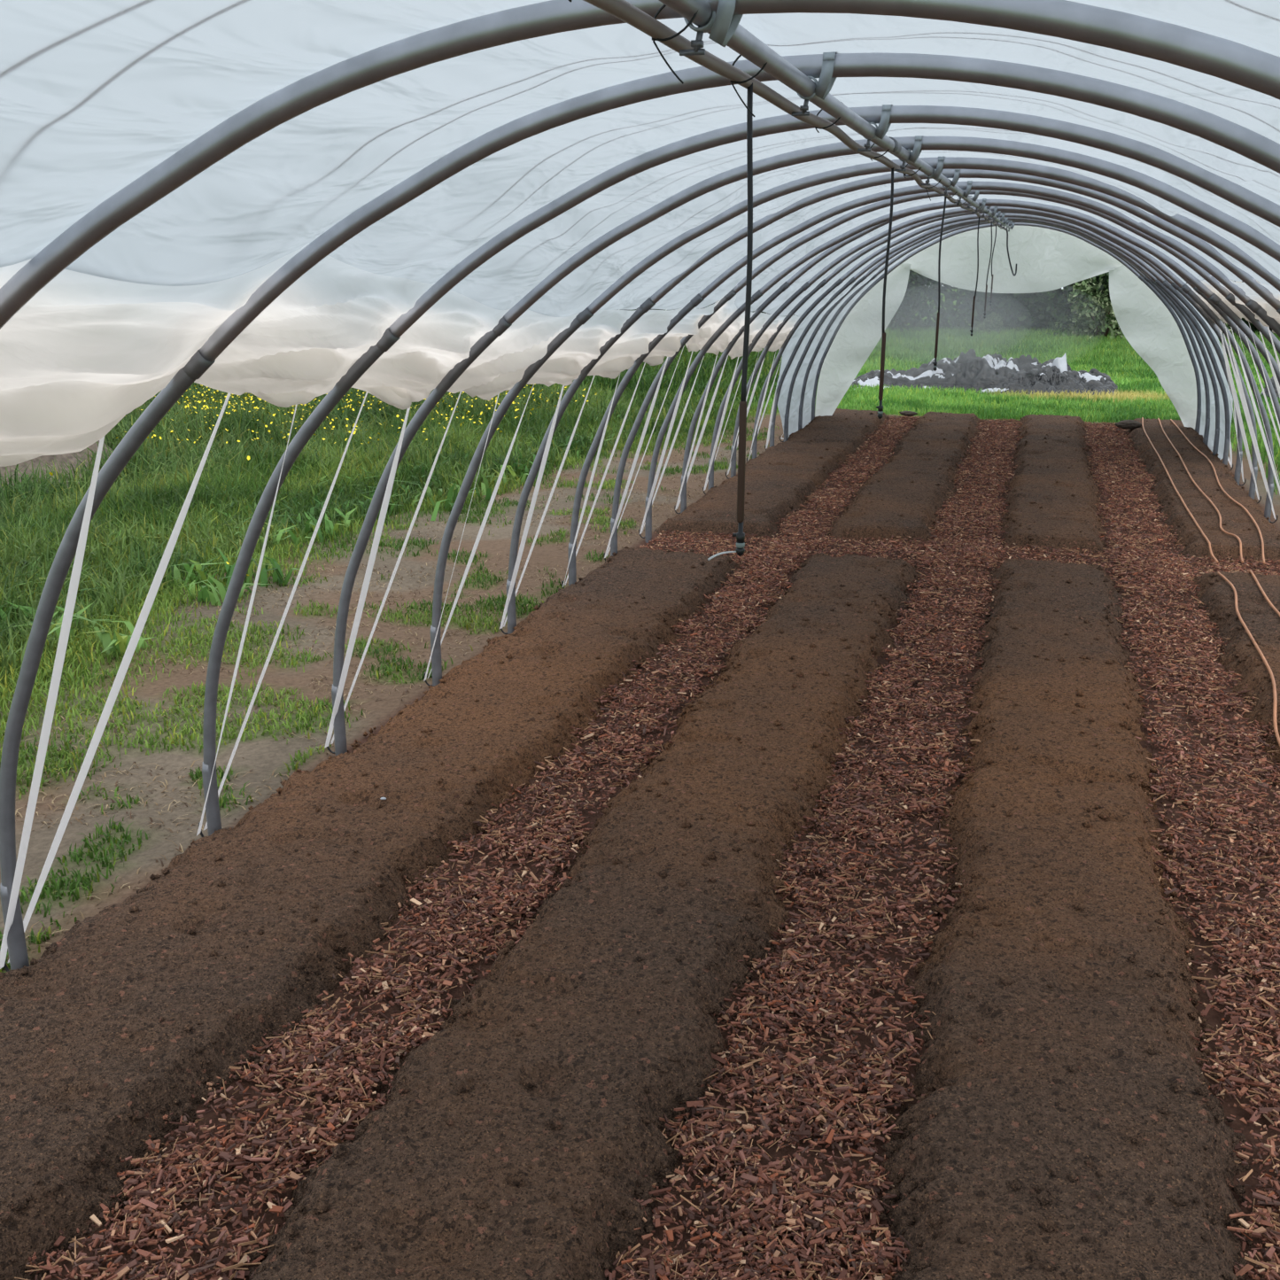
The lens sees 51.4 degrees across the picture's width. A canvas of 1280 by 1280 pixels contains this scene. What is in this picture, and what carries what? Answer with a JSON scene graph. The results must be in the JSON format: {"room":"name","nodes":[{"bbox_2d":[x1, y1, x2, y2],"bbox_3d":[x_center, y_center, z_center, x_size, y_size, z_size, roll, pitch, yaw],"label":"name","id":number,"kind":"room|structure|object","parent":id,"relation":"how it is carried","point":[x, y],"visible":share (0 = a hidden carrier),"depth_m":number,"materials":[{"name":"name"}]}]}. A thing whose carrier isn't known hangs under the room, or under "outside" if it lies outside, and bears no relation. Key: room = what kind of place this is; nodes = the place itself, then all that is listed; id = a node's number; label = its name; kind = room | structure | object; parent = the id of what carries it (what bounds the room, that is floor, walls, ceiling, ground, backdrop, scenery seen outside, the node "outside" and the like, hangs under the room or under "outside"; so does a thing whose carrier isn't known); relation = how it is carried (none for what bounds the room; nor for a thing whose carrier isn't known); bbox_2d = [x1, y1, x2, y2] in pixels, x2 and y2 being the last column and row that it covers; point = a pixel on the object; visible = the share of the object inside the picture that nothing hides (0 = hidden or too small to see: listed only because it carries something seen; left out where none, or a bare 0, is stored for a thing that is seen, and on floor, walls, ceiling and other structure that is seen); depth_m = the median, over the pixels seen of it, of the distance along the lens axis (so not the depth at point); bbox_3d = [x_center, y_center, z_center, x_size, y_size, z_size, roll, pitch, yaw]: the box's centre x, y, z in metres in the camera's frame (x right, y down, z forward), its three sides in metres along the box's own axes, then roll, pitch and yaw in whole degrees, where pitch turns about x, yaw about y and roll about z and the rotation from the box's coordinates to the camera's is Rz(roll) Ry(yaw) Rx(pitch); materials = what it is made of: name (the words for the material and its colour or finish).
{"room":"greenhouse","nodes":[
{"label":"greenhouse","id":0,"kind":"room"},
{"bbox_2d":[0,381,1279,1279],"bbox_3d":[0.049,-1.109,11.012,21.900,0.076,26.900,5,17,16],"label":"ground","id":1,"kind":"structure","parent":0,"point":[262,754],"depth_m":5.41,"materials":[{"name":"brown soil"}]},
{"bbox_2d":[0,440,116,489],"bbox_3d":[-6.407,-2.090,12.777,3.600,0.968,3.000,5,17,16],"label":"earth mound","id":2,"kind":"object","parent":1,"relation":"on","point":[49,459],"visible":0.07,"depth_m":12.10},
{"bbox_2d":[49,382,600,575],"bbox_3d":[-5.336,-2.609,14.879,9.203,0.423,13.165,4,17,12],"label":"buttercup","id":3,"kind":"object","parent":1,"relation":"on","point":[221,400],"visible":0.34,"depth_m":13.79,"materials":[{"name":"yellow plant"}]},
{"bbox_2d":[0,383,712,657],"bbox_3d":[-6.161,-2.307,14.775,11.903,0.290,14.447,5,17,16],"label":"weeds","id":4,"kind":"object","parent":1,"relation":"on","point":[121,642],"visible":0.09,"depth_m":9.37,"materials":[{"name":"green plant"}]},
{"bbox_2d":[0,545,744,1279],"bbox_3d":[-1.074,0.709,4.594,1.023,0.181,10.470,5,17,16],"label":"soil bed","id":5,"kind":"object","parent":1,"relation":"on","point":[148,999],"visible":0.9,"depth_m":4.01,"materials":[{"name":"brown soil"}]},
{"bbox_2d":[0,383,783,972],"bbox_3d":[-2.012,-1.221,10.879,4.628,0.369,16.572,5,17,16],"label":"grass","id":6,"kind":"structure","parent":1,"relation":"on","point":[74,646],"depth_m":7.99,"materials":[{"name":"green plant"}]},
{"bbox_2d":[0,323,907,688],"bbox_3d":[-11.168,-5.528,25.234,29.379,0.661,34.852,5,17,16],"label":"meadow grass","id":7,"kind":"structure","parent":1,"relation":"on","point":[155,452],"depth_m":12.30,"materials":[{"name":"green plant"}]},
{"bbox_2d":[14,414,922,1279],"bbox_3d":[1.109,-0.720,9.582,0.583,0.080,15.950,5,17,16],"label":"chips","id":8,"kind":"object","parent":1,"relation":"on","point":[314,1049],"visible":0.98,"depth_m":3.70,"materials":[{"name":"brown wood"}]},
{"bbox_2d":[899,411,917,416],"bbox_3d":[3.350,-2.829,16.603,0.236,0.067,0.155,5,17,16],"label":"flat stone","id":9,"kind":"object","parent":8,"relation":"on","point":[903,413],"visible":1,"depth_m":16.56,"materials":[{"name":"grey stone"}]},
{"bbox_2d":[237,552,923,1279],"bbox_3d":[0.068,0.802,4.268,0.924,0.189,10.470,5,17,16],"label":"soil bed","id":10,"kind":"object","parent":1,"relation":"on","point":[511,1143],"visible":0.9,"depth_m":3.48,"materials":[{"name":"brown soil"}]},
{"bbox_2d":[0,51,1279,971],"bbox_3d":[0.349,0.081,2.858,4.539,2.495,0.054,5,17,16],"label":"hoop","id":11,"kind":"object","parent":1,"relation":"on","point":[826,66],"visible":0.88,"depth_m":2.71,"materials":[{"name":"metal"}]},
{"bbox_2d":[0,436,104,969],"bbox_3d":[0.246,0.111,2.487,4.572,2.286,0.164,8,18,25],"label":"strap","id":12,"kind":"object","parent":11,"relation":"attached to","point":[71,599],"visible":0.47,"depth_m":3.31,"materials":[{"name":"white fabric"}]},
{"bbox_2d":[568,0,1016,276],"bbox_3d":[1.697,-2.119,7.147,0.164,0.552,17.259,5,17,16],"label":"pipe","id":13,"kind":"object","parent":11,"relation":"attached to","point":[623,10],"visible":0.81,"depth_m":2.12,"materials":[{"name":"grey"}]},
{"bbox_2d":[707,82,752,560],"bbox_3d":[0.161,-0.540,2.346,0.071,0.822,0.019,5,17,16],"label":"sprinkler","id":14,"kind":"object","parent":13,"relation":"hanging from","point":[740,536],"visible":1,"depth_m":2.34,"materials":[{"name":"grey plastic"}]},
{"bbox_2d":[876,167,893,418],"bbox_3d":[0.803,-1.128,4.345,0.024,0.805,0.019,5,17,16],"label":"sprinkler","id":15,"kind":"object","parent":13,"relation":"hanging from","point":[880,407],"visible":0.99,"depth_m":4.36,"materials":[{"name":"grey"}]},
{"bbox_2d":[932,196,946,371],"bbox_3d":[1.462,-1.735,6.485,0.026,0.830,0.019,5,17,16],"label":"sprinkler","id":16,"kind":"object","parent":13,"relation":"hanging from","point":[934,363],"visible":0.98,"depth_m":6.49,"materials":[{"name":"grey"}]},
{"bbox_2d":[969,214,980,335],"bbox_3d":[2.420,-2.621,9.570,0.032,0.845,0.019,5,17,16],"label":"sprinkler","id":17,"kind":"object","parent":13,"relation":"hanging from","point":[973,300],"visible":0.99,"depth_m":9.57,"materials":[{"name":"grey"}]},
{"bbox_2d":[983,222,992,318],"bbox_3d":[2.987,-3.171,11.397,0.035,0.805,0.019,5,17,16],"label":"sprinkler","id":18,"kind":"object","parent":13,"relation":"hanging from","point":[984,314],"visible":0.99,"depth_m":11.41,"materials":[{"name":"grey"}]},
{"bbox_2d":[989,224,996,305],"bbox_3d":[3.294,-3.501,12.412,0.031,0.735,0.019,5,17,16],"label":"sprinkler","id":19,"kind":"object","parent":13,"relation":"hanging from","point":[996,225],"visible":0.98,"depth_m":12.43,"materials":[{"name":"grey"}]},
{"bbox_2d":[0,0,1279,329],"bbox_3d":[0.110,0.314,2.088,4.539,2.476,0.054,5,17,16],"label":"hoop","id":20,"kind":"object","parent":1,"relation":"on","point":[1231,61],"visible":0.98,"depth_m":1.81,"materials":[{"name":"metal"}]},
{"bbox_2d":[0,0,1279,466],"bbox_3d":[1.783,-1.348,7.475,4.428,2.351,17.300,5,17,16],"label":"cover","id":21,"kind":"object","parent":20,"relation":"on","point":[96,95],"visible":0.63,"depth_m":2.59,"materials":[{"name":"white plastic"}]},
{"bbox_2d":[198,104,1279,837],"bbox_3d":[0.620,-0.173,3.733,4.539,2.495,0.054,5,17,16],"label":"hoop","id":22,"kind":"object","parent":1,"relation":"on","point":[884,115],"visible":0.84,"depth_m":3.61,"materials":[{"name":"metal"}]},
{"bbox_2d":[7,393,231,962],"bbox_3d":[0.491,-0.132,3.311,4.595,2.296,0.177,2,16,6],"label":"strap","id":23,"kind":"object","parent":22,"relation":"attached to","point":[141,622],"visible":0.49,"depth_m":3.60,"materials":[{"name":"white fabric"}]},
{"bbox_2d":[196,404,297,835],"bbox_3d":[0.500,-0.131,3.308,4.596,2.296,0.178,8,18,26],"label":"strap","id":24,"kind":"object","parent":22,"relation":"attached to","point":[273,507],"visible":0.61,"depth_m":4.21,"materials":[{"name":"white fabric"}]},
{"bbox_2d":[653,408,890,540],"bbox_3d":[1.654,-1.848,13.416,1.026,0.172,8.295,5,17,16],"label":"soil bed","id":25,"kind":"object","parent":1,"relation":"on","point":[777,481],"visible":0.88,"depth_m":11.78,"materials":[{"name":"brown soil"}]},
{"bbox_2d":[325,135,1279,755],"bbox_3d":[0.873,-0.408,4.553,4.539,2.490,0.054,5,17,16],"label":"hoop","id":26,"kind":"object","parent":1,"relation":"on","point":[917,143],"visible":0.85,"depth_m":4.41,"materials":[{"name":"metal"}]},
{"bbox_2d":[203,392,367,830],"bbox_3d":[0.752,-0.379,4.159,4.581,2.297,0.172,2,16,7],"label":"strap","id":27,"kind":"object","parent":26,"relation":"attached to","point":[312,540],"visible":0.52,"depth_m":4.49,"materials":[{"name":"white fabric"}]},
{"bbox_2d":[324,407,410,747],"bbox_3d":[0.762,-0.378,4.154,4.582,2.296,0.171,8,18,25],"label":"strap","id":28,"kind":"object","parent":26,"relation":"attached to","point":[386,499],"visible":0.55,"depth_m":5.08,"materials":[{"name":"white fabric"}]},
{"bbox_2d":[597,418,1023,1279],"bbox_3d":[2.241,-0.629,9.266,0.679,0.078,15.950,5,17,16],"label":"chips","id":29,"kind":"object","parent":1,"relation":"on","point":[766,1188],"visible":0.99,"depth_m":3.64,"materials":[{"name":"brown wood"}]},
{"bbox_2d":[423,156,1279,686],"bbox_3d":[1.137,-0.655,5.410,4.539,2.487,0.054,5,17,16],"label":"hoop","id":30,"kind":"object","parent":1,"relation":"on","point":[938,164],"visible":0.87,"depth_m":5.28,"materials":[{"name":"metal"}]},
{"bbox_2d":[330,391,461,744],"bbox_3d":[1.011,-0.623,4.997,4.589,2.299,0.178,2,16,6],"label":"strap","id":31,"kind":"object","parent":30,"relation":"attached to","point":[446,432],"visible":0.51,"depth_m":5.33,"materials":[{"name":"white fabric"}]},
{"bbox_2d":[423,393,499,681],"bbox_3d":[1.020,-0.621,4.992,4.591,2.299,0.176,8,18,25],"label":"strap","id":32,"kind":"object","parent":30,"relation":"attached to","point":[427,670],"visible":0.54,"depth_m":5.99,"materials":[{"name":"white fabric"}]},
{"bbox_2d":[499,169,1279,634],"bbox_3d":[1.408,-0.915,6.283,4.539,2.503,0.054,5,17,16],"label":"hoop","id":33,"kind":"object","parent":1,"relation":"on","point":[1198,243],"visible":0.75,"depth_m":6.11,"materials":[{"name":"metal"}]},
{"bbox_2d":[427,386,533,678],"bbox_3d":[1.278,-0.875,5.863,4.593,2.301,0.181,2,16,6],"label":"strap","id":34,"kind":"object","parent":33,"relation":"attached to","point":[500,477],"visible":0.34,"depth_m":6.20,"materials":[{"name":"white fabric"}]},
{"bbox_2d":[499,385,564,628],"bbox_3d":[1.288,-0.873,5.857,4.594,2.302,0.179,8,18,26],"label":"strap","id":35,"kind":"object","parent":33,"relation":"attached to","point":[550,436],"visible":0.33,"depth_m":6.85,"materials":[{"name":"white fabric"}]},
{"bbox_2d":[825,411,982,543],"bbox_3d":[2.791,-1.754,13.092,0.918,0.181,8.295,5,17,16],"label":"soil bed","id":36,"kind":"object","parent":1,"relation":"on","point":[902,499],"visible":0.85,"depth_m":11.44,"materials":[{"name":"brown soil"}]},
{"bbox_2d":[561,180,1279,589],"bbox_3d":[1.689,-1.175,7.196,4.539,2.494,0.054,5,17,16],"label":"hoop","id":37,"kind":"object","parent":1,"relation":"on","point":[967,186],"visible":0.9,"depth_m":6.98,"materials":[{"name":"metal"}]},
{"bbox_2d":[503,375,594,627],"bbox_3d":[1.554,-1.138,6.755,4.602,2.312,0.186,2,16,6],"label":"strap","id":38,"kind":"object","parent":37,"relation":"attached to","point":[580,413],"visible":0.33,"depth_m":7.08,"materials":[{"name":"white fabric"}]},
{"bbox_2d":[562,374,620,586],"bbox_3d":[1.563,-1.137,6.749,4.603,2.312,0.184,8,18,26],"label":"strap","id":39,"kind":"object","parent":37,"relation":"attached to","point":[608,417],"visible":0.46,"depth_m":7.75,"materials":[{"name":"white fabric"}]},
{"bbox_2d":[603,189,1279,560],"bbox_3d":[1.926,-1.402,7.958,4.539,2.505,0.054,5,17,16],"label":"hoop","id":40,"kind":"object","parent":1,"relation":"on","point":[1229,296],"visible":0.77,"depth_m":7.83,"materials":[{"name":"metal"}]},
{"bbox_2d":[604,356,667,558],"bbox_3d":[1.823,-1.377,7.588,4.572,2.304,0.164,8,18,24],"label":"strap","id":41,"kind":"object","parent":40,"relation":"attached to","point":[642,437],"visible":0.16,"depth_m":8.53,"materials":[{"name":"white fabric"}]},
{"bbox_2d":[564,326,1279,585],"bbox_3d":[1.815,-1.378,7.594,4.572,2.305,0.167,2,16,7],"label":"strap","id":42,"kind":"object","parent":40,"relation":"attached to","point":[1275,351],"visible":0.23,"depth_m":7.95,"materials":[{"name":"white fabric"}]},
{"bbox_2d":[637,528,1279,589],"bbox_3d":[2.183,-0.570,9.051,4.393,0.066,1.373,5,17,16],"label":"chips","id":43,"kind":"object","parent":1,"relation":"on","point":[851,547],"visible":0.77,"depth_m":9.17,"materials":[{"name":"brown wood"}]},
{"bbox_2d":[638,198,1279,543],"bbox_3d":[2.162,-1.606,8.728,4.539,2.469,0.054,5,17,16],"label":"hoop","id":44,"kind":"object","parent":1,"relation":"on","point":[1212,297],"visible":0.91,"depth_m":8.46,"materials":[{"name":"metal"}]},
{"bbox_2d":[605,321,1279,557],"bbox_3d":[2.051,-1.597,8.358,4.572,2.301,0.167,2,16,7],"label":"strap","id":45,"kind":"object","parent":44,"relation":"attached to","point":[1248,321],"visible":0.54,"depth_m":8.67,"materials":[{"name":"white fabric"}]},
{"bbox_2d":[639,331,1279,534],"bbox_3d":[2.059,-1.596,8.352,4.573,2.302,0.164,8,18,24],"label":"strap","id":46,"kind":"object","parent":44,"relation":"attached to","point":[1267,352],"visible":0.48,"depth_m":9.25,"materials":[{"name":"white fabric"}]},
{"bbox_2d":[674,205,1279,513],"bbox_3d":[2.443,-1.893,9.633,4.539,2.517,0.054,5,17,16],"label":"hoop","id":47,"kind":"object","parent":1,"relation":"on","point":[683,496],"visible":0.65,"depth_m":9.75,"materials":[{"name":"metal"}]},
{"bbox_2d":[641,325,1279,533],"bbox_3d":[2.309,-1.843,9.195,4.602,2.308,0.187,2,16,6],"label":"strap","id":48,"kind":"object","parent":47,"relation":"attached to","point":[688,399],"visible":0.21,"depth_m":9.52,"materials":[{"name":"white fabric"}]},
{"bbox_2d":[674,333,1279,510],"bbox_3d":[2.319,-1.841,9.190,4.601,2.308,0.185,8,18,26],"label":"strap","id":49,"kind":"object","parent":47,"relation":"attached to","point":[1261,386],"visible":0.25,"depth_m":10.07,"materials":[{"name":"white fabric"}]},
{"bbox_2d":[851,349,1117,396],"bbox_3d":[5.333,-4.230,20.774,4.100,0.627,2.450,5,17,16],"label":"debris pile","id":50,"kind":"object","parent":1,"relation":"on","point":[989,372],"visible":0.78,"depth_m":20.19,"materials":[{"name":"grey stone"}]},
{"bbox_2d":[702,206,1278,523],"bbox_3d":[2.708,-2.130,10.492,4.539,2.493,0.054,5,17,16],"label":"hoop","id":51,"kind":"object","parent":1,"relation":"on","point":[1184,287],"visible":0.77,"depth_m":10.11,"materials":[{"name":"metal"}]},
{"bbox_2d":[676,322,1276,519],"bbox_3d":[2.581,-2.105,10.077,4.591,2.322,0.179,2,16,6],"label":"strap","id":52,"kind":"object","parent":51,"relation":"attached to","point":[1233,357],"visible":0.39,"depth_m":10.07,"materials":[{"name":"white fabric"}]},
{"bbox_2d":[703,312,1279,493],"bbox_3d":[2.591,-2.104,10.072,4.589,2.320,0.178,8,18,25],"label":"strap","id":53,"kind":"object","parent":51,"relation":"attached to","point":[1242,365],"visible":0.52,"depth_m":9.34,"materials":[{"name":"white fabric"}]},
{"bbox_2d":[725,210,1261,503],"bbox_3d":[2.956,-2.367,11.292,4.539,2.504,0.054,5,17,16],"label":"hoop","id":54,"kind":"object","parent":1,"relation":"on","point":[1252,490],"visible":0.66,"depth_m":11.07,"materials":[{"name":"metal"}]},
{"bbox_2d":[705,328,1259,499],"bbox_3d":[2.838,-2.339,10.906,4.578,2.309,0.172,2,16,7],"label":"strap","id":55,"kind":"object","parent":54,"relation":"attached to","point":[1226,357],"visible":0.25,"depth_m":10.79,"materials":[{"name":"white fabric"}]},
{"bbox_2d":[726,333,1274,517],"bbox_3d":[2.847,-2.338,10.903,4.581,2.309,0.172,8,18,25],"label":"strap","id":56,"kind":"object","parent":54,"relation":"attached to","point":[1232,365],"visible":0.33,"depth_m":10.19,"materials":[{"name":"white fabric"}]},
{"bbox_2d":[746,212,1246,485],"bbox_3d":[3.220,-2.610,12.150,4.539,2.493,0.054,5,17,16],"label":"hoop","id":57,"kind":"object","parent":1,"relation":"on","point":[1163,281],"visible":0.77,"depth_m":11.80,"materials":[{"name":"metal"}]},
{"bbox_2d":[727,358,1244,482],"bbox_3d":[3.094,-2.579,11.737,4.592,2.308,0.179,2,16,6],"label":"strap","id":58,"kind":"object","parent":57,"relation":"attached to","point":[757,377],"visible":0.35,"depth_m":12.09,"materials":[{"name":"white fabric"}]},
{"bbox_2d":[747,342,1257,496],"bbox_3d":[3.104,-2.578,11.733,4.593,2.308,0.180,8,18,25],"label":"strap","id":59,"kind":"object","parent":57,"relation":"attached to","point":[766,387],"visible":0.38,"depth_m":11.01,"materials":[{"name":"white fabric"}]},
{"bbox_2d":[764,217,1233,470],"bbox_3d":[3.476,-2.848,12.979,4.539,2.489,0.054,5,17,16],"label":"hoop","id":60,"kind":"object","parent":1,"relation":"on","point":[867,267],"visible":0.75,"depth_m":12.63,"materials":[{"name":"metal"}]},
{"bbox_2d":[749,356,1232,467],"bbox_3d":[3.354,-2.821,12.576,4.583,2.304,0.170,2,16,7],"label":"strap","id":61,"kind":"object","parent":60,"relation":"attached to","point":[1230,450],"visible":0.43,"depth_m":12.97,"materials":[{"name":"white fabric"}]},
{"bbox_2d":[765,387,1243,481],"bbox_3d":[3.366,-2.820,12.575,4.586,2.305,0.172,8,18,25],"label":"strap","id":62,"kind":"object","parent":60,"relation":"attached to","point":[772,407],"visible":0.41,"depth_m":13.67,"materials":[{"name":"white fabric"}]},
{"bbox_2d":[779,220,1219,455],"bbox_3d":[3.704,-3.067,13.714,4.539,2.501,0.054,5,17,16],"label":"hoop","id":63,"kind":"object","parent":1,"relation":"on","point":[876,267],"visible":0.54,"depth_m":13.52,"materials":[{"name":"metal"}]},
{"bbox_2d":[798,220,1210,445],"bbox_3d":[3.960,-3.310,14.542,4.539,2.506,0.054,5,17,16],"label":"hoop","id":64,"kind":"object","parent":1,"relation":"on","point":[1180,315],"visible":0.67,"depth_m":14.22,"materials":[{"name":"metal"}]},
{"bbox_2d":[658,0,1010,228],"bbox_3d":[1.754,-2.399,7.179,0.039,0.042,17.500,5,17,16],"label":"pipe","id":65,"kind":"object","parent":64,"relation":"attached to","point":[745,43],"visible":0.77,"depth_m":2.36,"materials":[{"name":"metal"}]},
{"bbox_2d":[814,225,1197,429],"bbox_3d":[4.268,-3.655,15.520,4.380,2.325,0.099,5,17,16],"label":"curtain","id":66,"kind":"object","parent":65,"relation":"hanging from","point":[1046,259],"visible":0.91,"depth_m":15.27,"materials":[{"name":"white plastic"}]},
{"bbox_2d":[810,222,1201,434],"bbox_3d":[4.216,-3.543,15.373,4.539,2.492,0.054,5,17,16],"label":"hoop","id":67,"kind":"object","parent":1,"relation":"on","point":[1167,306],"visible":0.73,"depth_m":15.01,"materials":[{"name":"metal"}]},
{"bbox_2d":[995,414,1109,553],"bbox_3d":[3.962,-1.660,12.758,0.900,0.176,8.295,5,17,16],"label":"soil bed","id":68,"kind":"object","parent":1,"relation":"on","point":[1051,499],"visible":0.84,"depth_m":11.18,"materials":[{"name":"brown soil"}]},
{"bbox_2d":[865,558,1253,1279],"bbox_3d":[1.242,0.906,3.935,0.913,0.202,10.470,5,17,16],"label":"soil bed","id":69,"kind":"object","parent":1,"relation":"on","point":[1066,1125],"visible":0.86,"depth_m":3.50,"materials":[{"name":"brown soil"}]},
{"bbox_2d":[1081,420,1279,1279],"bbox_3d":[3.418,-0.532,8.926,0.661,0.075,15.954,5,17,16],"label":"chips","id":70,"kind":"object","parent":1,"relation":"on","point":[1269,1000],"visible":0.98,"depth_m":4.97,"materials":[{"name":"brown wood"}]},
{"bbox_2d":[1123,418,1279,564],"bbox_3d":[5.149,-1.558,12.421,0.936,0.183,8.295,5,17,16],"label":"soil bed","id":71,"kind":"object","parent":1,"relation":"on","point":[1235,519],"visible":0.77,"depth_m":10.81,"materials":[{"name":"brown soil"}]},
{"bbox_2d":[1114,419,1141,429],"bbox_3d":[5.641,-2.488,15.347,0.301,0.109,0.217,5,17,16],"label":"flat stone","id":72,"kind":"object","parent":71,"relation":"on","point":[1125,424],"visible":1,"depth_m":15.28,"materials":[{"name":"grey stone"}]},
{"bbox_2d":[1141,417,1218,563],"bbox_3d":[4.903,-1.602,12.383,0.076,0.074,7.951,5,17,16],"label":"drip line","id":73,"kind":"object","parent":71,"relation":"on","point":[1175,489],"visible":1,"depth_m":10.51,"materials":[{"name":"plastic"}]},
{"bbox_2d":[1157,418,1243,563],"bbox_3d":[5.079,-1.595,12.358,0.085,0.076,7.901,5,17,16],"label":"drip line","id":74,"kind":"object","parent":71,"relation":"on","point":[1176,451],"visible":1,"depth_m":10.53,"materials":[{"name":"plastic"}]},
{"bbox_2d":[1170,418,1265,564],"bbox_3d":[5.251,-1.566,12.258,0.103,0.076,7.801,5,17,16],"label":"drip line","id":75,"kind":"object","parent":71,"relation":"on","point":[1190,443],"visible":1,"depth_m":10.66,"materials":[{"name":"plastic"}]},
{"bbox_2d":[1186,571,1279,785],"bbox_3d":[2.422,0.997,3.597,0.935,0.182,10.470,5,17,16],"label":"soil bed","id":76,"kind":"object","parent":1,"relation":"on","point":[1260,619],"visible":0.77,"depth_m":7.06,"materials":[{"name":"brown soil"}]},
{"bbox_2d":[1217,571,1279,746],"bbox_3d":[2.611,0.496,5.147,0.150,0.072,6.701,5,17,16],"label":"drip line","id":77,"kind":"object","parent":76,"relation":"on","point":[1256,646],"visible":1,"depth_m":6.39,"materials":[{"name":"plastic"}]},
{"bbox_2d":[1248,569,1279,617],"bbox_3d":[2.839,0.489,5.159,0.055,0.074,6.855,5,17,16],"label":"drip line","id":78,"kind":"object","parent":76,"relation":"on","point":[1250,570],"visible":0.98,"depth_m":7.68,"materials":[{"name":"plastic"}]},
{"bbox_2d":[1230,408,1279,494],"bbox_3d":[7.688,-1.138,10.887,4.741,0.204,13.131,5,17,16],"label":"grass","id":79,"kind":"structure","parent":1,"relation":"on","point":[1260,439],"depth_m":14.46,"materials":[{"name":"green plant"}]},
{"bbox_2d":[1261,376,1279,399],"bbox_3d":[9.435,-3.731,19.027,1.200,0.620,0.900,5,17,16],"label":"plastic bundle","id":80,"kind":"object","parent":1,"relation":"on","point":[1272,380],"visible":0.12,"depth_m":19.02,"materials":[{"name":"grey plastic"}]},
{"bbox_2d":[904,288,1150,379],"bbox_3d":[6.303,-8.829,37.849,130.000,0.001,102.000,5,17,16],"label":"field","id":81,"kind":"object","parent":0,"point":[954,301],"depth_m":53.80,"materials":[{"name":"plant"}]},
{"bbox_2d":[886,270,954,333],"bbox_3d":[6.243,-9.358,33.597,3.306,3.591,2.683,-1,16,-4],"label":"bush","id":82,"kind":"object","parent":81,"relation":"on","point":[914,280],"visible":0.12,"depth_m":33.41,"materials":[{"name":"green plant"}]},
{"bbox_2d":[892,272,971,330],"bbox_3d":[7.032,-10.941,37.061,4.414,4.795,3.582,-1,16,-4],"label":"bush","id":83,"kind":"object","parent":81,"relation":"on","point":[942,283],"visible":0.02,"depth_m":36.91,"materials":[{"name":"green plant"}]},
{"bbox_2d":[625,324,1279,426],"bbox_3d":[8.536,-5.225,24.658,18.599,0.402,18.358,5,17,16],"label":"grass","id":84,"kind":"structure","parent":81,"relation":"on","point":[1116,358],"depth_m":21.56,"materials":[{"name":"green plant"}]},
{"bbox_2d":[972,310,1004,334],"bbox_3d":[8.543,-7.638,32.403,0.856,0.778,0.749,13,21,38],"label":"shrub","id":85,"kind":"object","parent":81,"relation":"on","point":[993,321],"visible":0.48,"depth_m":32.23,"materials":[{"name":"green plant"}]},
{"bbox_2d":[924,284,1065,330],"bbox_3d":[10.065,-11.370,36.229,3.968,5.943,3.649,-7,18,-23],"label":"bush","id":86,"kind":"object","parent":81,"relation":"on","point":[945,288],"visible":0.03,"depth_m":36.73,"materials":[{"name":"green plant"}]},
{"bbox_2d":[933,284,1068,332],"bbox_3d":[9.659,-10.542,34.570,3.223,5.249,3.505,14,21,41],"label":"bush","id":87,"kind":"object","parent":81,"relation":"on","point":[1014,306],"visible":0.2,"depth_m":34.48,"materials":[{"name":"green plant"}]},
{"bbox_2d":[1013,271,1118,333],"bbox_3d":[10.915,-9.418,32.989,3.050,4.082,3.758,1,16,4],"label":"bush","id":88,"kind":"object","parent":81,"relation":"on","point":[1058,295],"visible":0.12,"depth_m":32.83,"materials":[{"name":"green plant"}]},
{"bbox_2d":[1033,283,1109,330],"bbox_3d":[12.505,-10.374,35.527,4.180,4.541,3.392,-3,17,-12],"label":"bush","id":89,"kind":"object","parent":81,"relation":"on","point":[1105,290],"visible":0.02,"depth_m":35.88,"materials":[{"name":"green plant"}]},
{"bbox_2d":[1046,276,1126,339],"bbox_3d":[10.611,-7.521,30.527,1.882,1.711,1.648,-8,18,-24],"label":"shrub","id":90,"kind":"object","parent":81,"relation":"on","point":[1103,312],"visible":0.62,"depth_m":30.38,"materials":[{"name":"green plant"}]},
{"bbox_2d":[1219,318,1234,335],"bbox_3d":[13.022,-7.311,30.414,1.282,1.322,1.467,13,21,38],"label":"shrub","id":91,"kind":"object","parent":81,"relation":"on","point":[1226,324],"visible":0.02,"depth_m":30.13,"materials":[{"name":"green plant"}]},
{"bbox_2d":[1227,318,1274,334],"bbox_3d":[15.594,-9.493,31.830,2.911,4.741,3.166,-8,18,-26],"label":"bush","id":92,"kind":"object","parent":81,"relation":"on","point":[1252,328],"visible":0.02,"depth_m":32.15,"materials":[{"name":"green plant"}]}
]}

